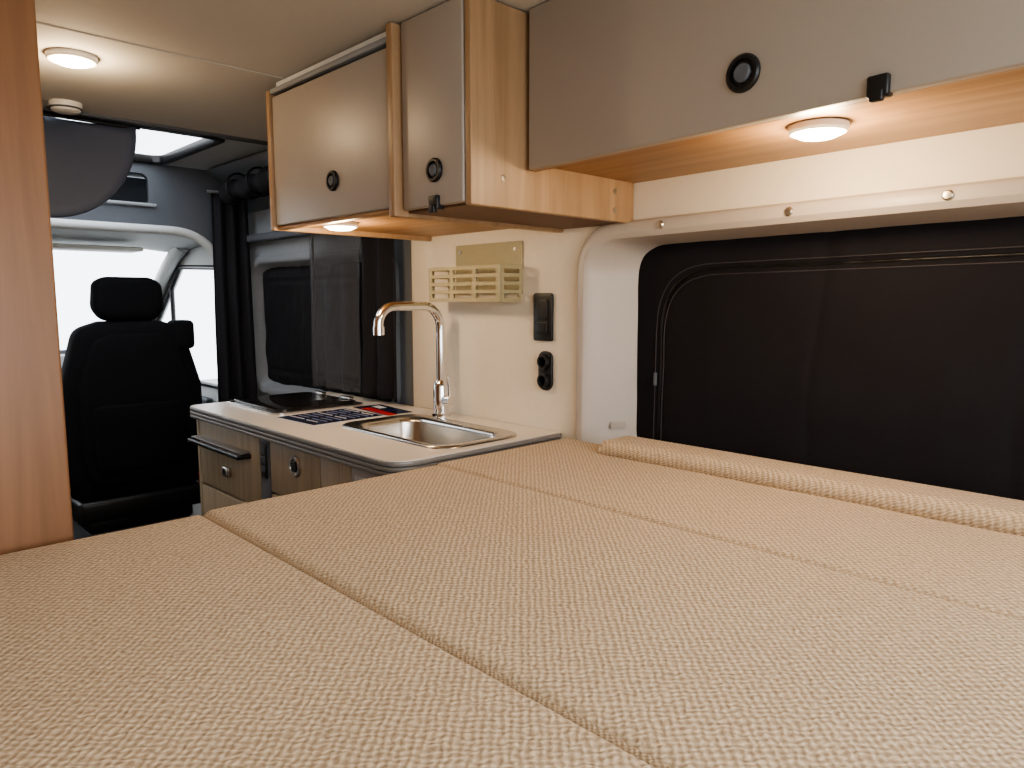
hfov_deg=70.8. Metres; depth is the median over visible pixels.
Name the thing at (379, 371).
door curtain
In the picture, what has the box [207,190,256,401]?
curtain
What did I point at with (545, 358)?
power socket
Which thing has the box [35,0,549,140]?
ceiling
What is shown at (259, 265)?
surround
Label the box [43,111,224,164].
skylight
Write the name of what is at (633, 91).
upper cabinet
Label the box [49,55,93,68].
diffuser
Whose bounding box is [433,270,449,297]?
grille
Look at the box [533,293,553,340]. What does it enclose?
light switch
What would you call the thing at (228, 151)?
ceiling panel
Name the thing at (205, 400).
handle
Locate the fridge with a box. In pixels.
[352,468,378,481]
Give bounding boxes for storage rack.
[428,241,522,301]
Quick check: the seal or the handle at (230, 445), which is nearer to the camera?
the handle at (230, 445)
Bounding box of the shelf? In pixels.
[104,177,156,207]
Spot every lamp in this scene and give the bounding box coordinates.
[322,221,357,230]
[788,118,849,140]
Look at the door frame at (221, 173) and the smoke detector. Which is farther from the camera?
the door frame at (221, 173)
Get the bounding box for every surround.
[251,248,400,403]
[575,176,1023,444]
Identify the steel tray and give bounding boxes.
[227,400,362,414]
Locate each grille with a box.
[428,264,501,301]
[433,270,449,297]
[501,264,521,301]
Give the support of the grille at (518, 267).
attached to the storage rack
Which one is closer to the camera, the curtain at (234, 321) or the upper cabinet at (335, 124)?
the upper cabinet at (335, 124)
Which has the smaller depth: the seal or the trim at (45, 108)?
the trim at (45, 108)
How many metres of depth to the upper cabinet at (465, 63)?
1.32 m
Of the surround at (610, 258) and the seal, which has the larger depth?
the seal
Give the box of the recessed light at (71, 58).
[44,48,97,68]
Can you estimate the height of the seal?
0.603 m
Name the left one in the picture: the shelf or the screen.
the shelf
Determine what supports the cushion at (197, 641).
on the bed
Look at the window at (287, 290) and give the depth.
2.90 m
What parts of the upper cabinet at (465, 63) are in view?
door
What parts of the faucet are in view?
spout, lever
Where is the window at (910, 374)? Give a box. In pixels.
[636,216,1023,500]
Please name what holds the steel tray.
on the gas hob
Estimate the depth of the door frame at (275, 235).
2.82 m
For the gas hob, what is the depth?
2.24 m
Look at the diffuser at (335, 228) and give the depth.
1.71 m
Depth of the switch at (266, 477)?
1.94 m
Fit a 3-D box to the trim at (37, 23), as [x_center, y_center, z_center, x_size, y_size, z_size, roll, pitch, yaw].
[-0.890,-0.696,1.405,1.870,0.004,0.010,-6,9,-44]
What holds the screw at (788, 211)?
attached to the surround at (610, 258)
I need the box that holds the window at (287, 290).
[263,262,391,401]
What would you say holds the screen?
hanging from the wall at (492, 353)
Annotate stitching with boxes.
[653,246,1023,438]
[660,261,1023,440]
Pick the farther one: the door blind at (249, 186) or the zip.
the door blind at (249, 186)
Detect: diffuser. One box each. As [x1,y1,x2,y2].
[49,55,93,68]
[325,226,354,230]
[792,128,843,140]
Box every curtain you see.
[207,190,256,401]
[361,237,396,401]
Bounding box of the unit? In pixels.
[188,391,561,516]
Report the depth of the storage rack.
1.92 m
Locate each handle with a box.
[191,435,249,454]
[202,396,212,403]
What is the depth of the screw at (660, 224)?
1.52 m
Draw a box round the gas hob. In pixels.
[227,390,362,414]
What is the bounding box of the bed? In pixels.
[0,435,1023,767]
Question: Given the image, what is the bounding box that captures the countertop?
[191,391,560,461]
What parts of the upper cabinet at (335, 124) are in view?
rail, door, rail, panel, panel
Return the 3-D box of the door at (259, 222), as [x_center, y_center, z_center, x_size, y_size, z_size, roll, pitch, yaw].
[-0.706,0.027,2.725,0.020,1.742,1.270,-6,9,-44]
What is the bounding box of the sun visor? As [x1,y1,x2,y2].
[52,243,143,252]
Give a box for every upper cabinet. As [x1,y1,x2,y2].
[266,22,562,240]
[401,0,633,228]
[529,0,1023,182]
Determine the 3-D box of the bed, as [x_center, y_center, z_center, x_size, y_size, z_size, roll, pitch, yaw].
[0.052,0.703,0.581,1.844,0.935,1.680,-6,9,-44]
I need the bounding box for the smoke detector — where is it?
[48,99,82,114]
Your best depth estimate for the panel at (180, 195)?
2.86 m
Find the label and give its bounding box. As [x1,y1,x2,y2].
[611,422,625,428]
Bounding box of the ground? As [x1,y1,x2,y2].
[200,379,217,383]
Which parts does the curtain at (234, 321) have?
hook rail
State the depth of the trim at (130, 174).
3.08 m
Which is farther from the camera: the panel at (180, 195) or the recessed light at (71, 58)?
the panel at (180, 195)
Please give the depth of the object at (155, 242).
3.28 m
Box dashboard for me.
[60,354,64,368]
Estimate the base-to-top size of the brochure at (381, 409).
0.002 m
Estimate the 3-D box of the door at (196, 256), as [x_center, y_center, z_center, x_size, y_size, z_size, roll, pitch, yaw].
[-1.727,0.013,3.802,0.020,1.560,1.670,-6,9,-44]
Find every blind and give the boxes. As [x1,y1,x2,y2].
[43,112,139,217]
[219,166,269,204]
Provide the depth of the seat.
2.88 m
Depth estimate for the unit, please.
1.88 m
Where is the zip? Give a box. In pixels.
[657,252,1023,439]
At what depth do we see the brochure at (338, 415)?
2.04 m
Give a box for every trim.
[36,22,284,79]
[42,106,267,145]
[51,218,212,260]
[127,173,144,178]
[154,248,188,295]
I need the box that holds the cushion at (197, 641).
[0,515,654,767]
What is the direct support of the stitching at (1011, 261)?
attached to the window at (910, 374)
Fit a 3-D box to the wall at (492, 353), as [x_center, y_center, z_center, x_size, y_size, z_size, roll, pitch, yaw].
[0.540,0.191,1.401,0.020,1.762,2.420,-6,9,-44]
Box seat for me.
[62,277,201,539]
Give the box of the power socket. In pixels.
[537,351,552,389]
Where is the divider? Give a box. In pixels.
[170,289,175,319]
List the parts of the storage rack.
plate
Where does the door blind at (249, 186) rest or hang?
attached to the panel at (180, 195)
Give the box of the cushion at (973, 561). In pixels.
[437,438,1023,618]
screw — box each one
[657,221,663,228]
[784,207,792,215]
[942,190,953,200]
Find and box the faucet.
[373,301,454,417]
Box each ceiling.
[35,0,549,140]
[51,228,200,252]
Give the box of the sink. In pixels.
[342,414,516,448]
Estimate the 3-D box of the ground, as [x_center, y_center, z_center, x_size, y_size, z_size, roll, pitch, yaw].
[-0.670,1.484,2.321,26.000,0.020,28.000,-6,9,-44]
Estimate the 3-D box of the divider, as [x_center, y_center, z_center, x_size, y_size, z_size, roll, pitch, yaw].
[-1.793,-0.272,3.823,0.024,0.480,0.024,-6,9,-44]
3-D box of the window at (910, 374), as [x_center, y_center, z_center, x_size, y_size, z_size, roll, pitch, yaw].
[0.703,-0.032,1.323,0.028,0.544,1.190,-6,9,-44]
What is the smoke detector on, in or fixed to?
attached to the ceiling at (279, 38)
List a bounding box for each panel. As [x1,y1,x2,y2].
[50,162,222,243]
[138,139,267,169]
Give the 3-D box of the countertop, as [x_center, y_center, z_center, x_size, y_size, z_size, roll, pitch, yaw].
[-0.451,0.096,2.040,0.503,0.002,1.131,-6,9,-44]
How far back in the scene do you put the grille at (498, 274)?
1.90 m
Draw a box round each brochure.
[275,408,385,425]
[354,404,410,414]
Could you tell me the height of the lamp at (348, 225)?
0.020 m
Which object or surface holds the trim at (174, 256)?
attached to the panel at (180, 195)
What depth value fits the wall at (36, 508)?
0.98 m
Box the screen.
[309,233,360,392]
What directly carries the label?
attached to the surround at (610, 258)
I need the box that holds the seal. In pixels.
[156,265,217,388]
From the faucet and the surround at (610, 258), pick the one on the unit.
the faucet
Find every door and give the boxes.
[154,246,217,515]
[248,209,413,405]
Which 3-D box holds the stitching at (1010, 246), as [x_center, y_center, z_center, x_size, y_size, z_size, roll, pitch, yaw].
[0.700,-0.012,1.327,0.012,0.463,1.039,-6,9,-44]
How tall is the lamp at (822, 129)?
0.020 m
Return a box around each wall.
[0,0,73,554]
[411,122,1023,439]
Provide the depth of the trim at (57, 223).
2.76 m
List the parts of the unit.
drawer, drawer, door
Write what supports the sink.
on the unit
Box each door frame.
[205,150,269,212]
[247,231,308,243]
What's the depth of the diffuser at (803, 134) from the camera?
1.07 m
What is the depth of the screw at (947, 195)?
1.14 m

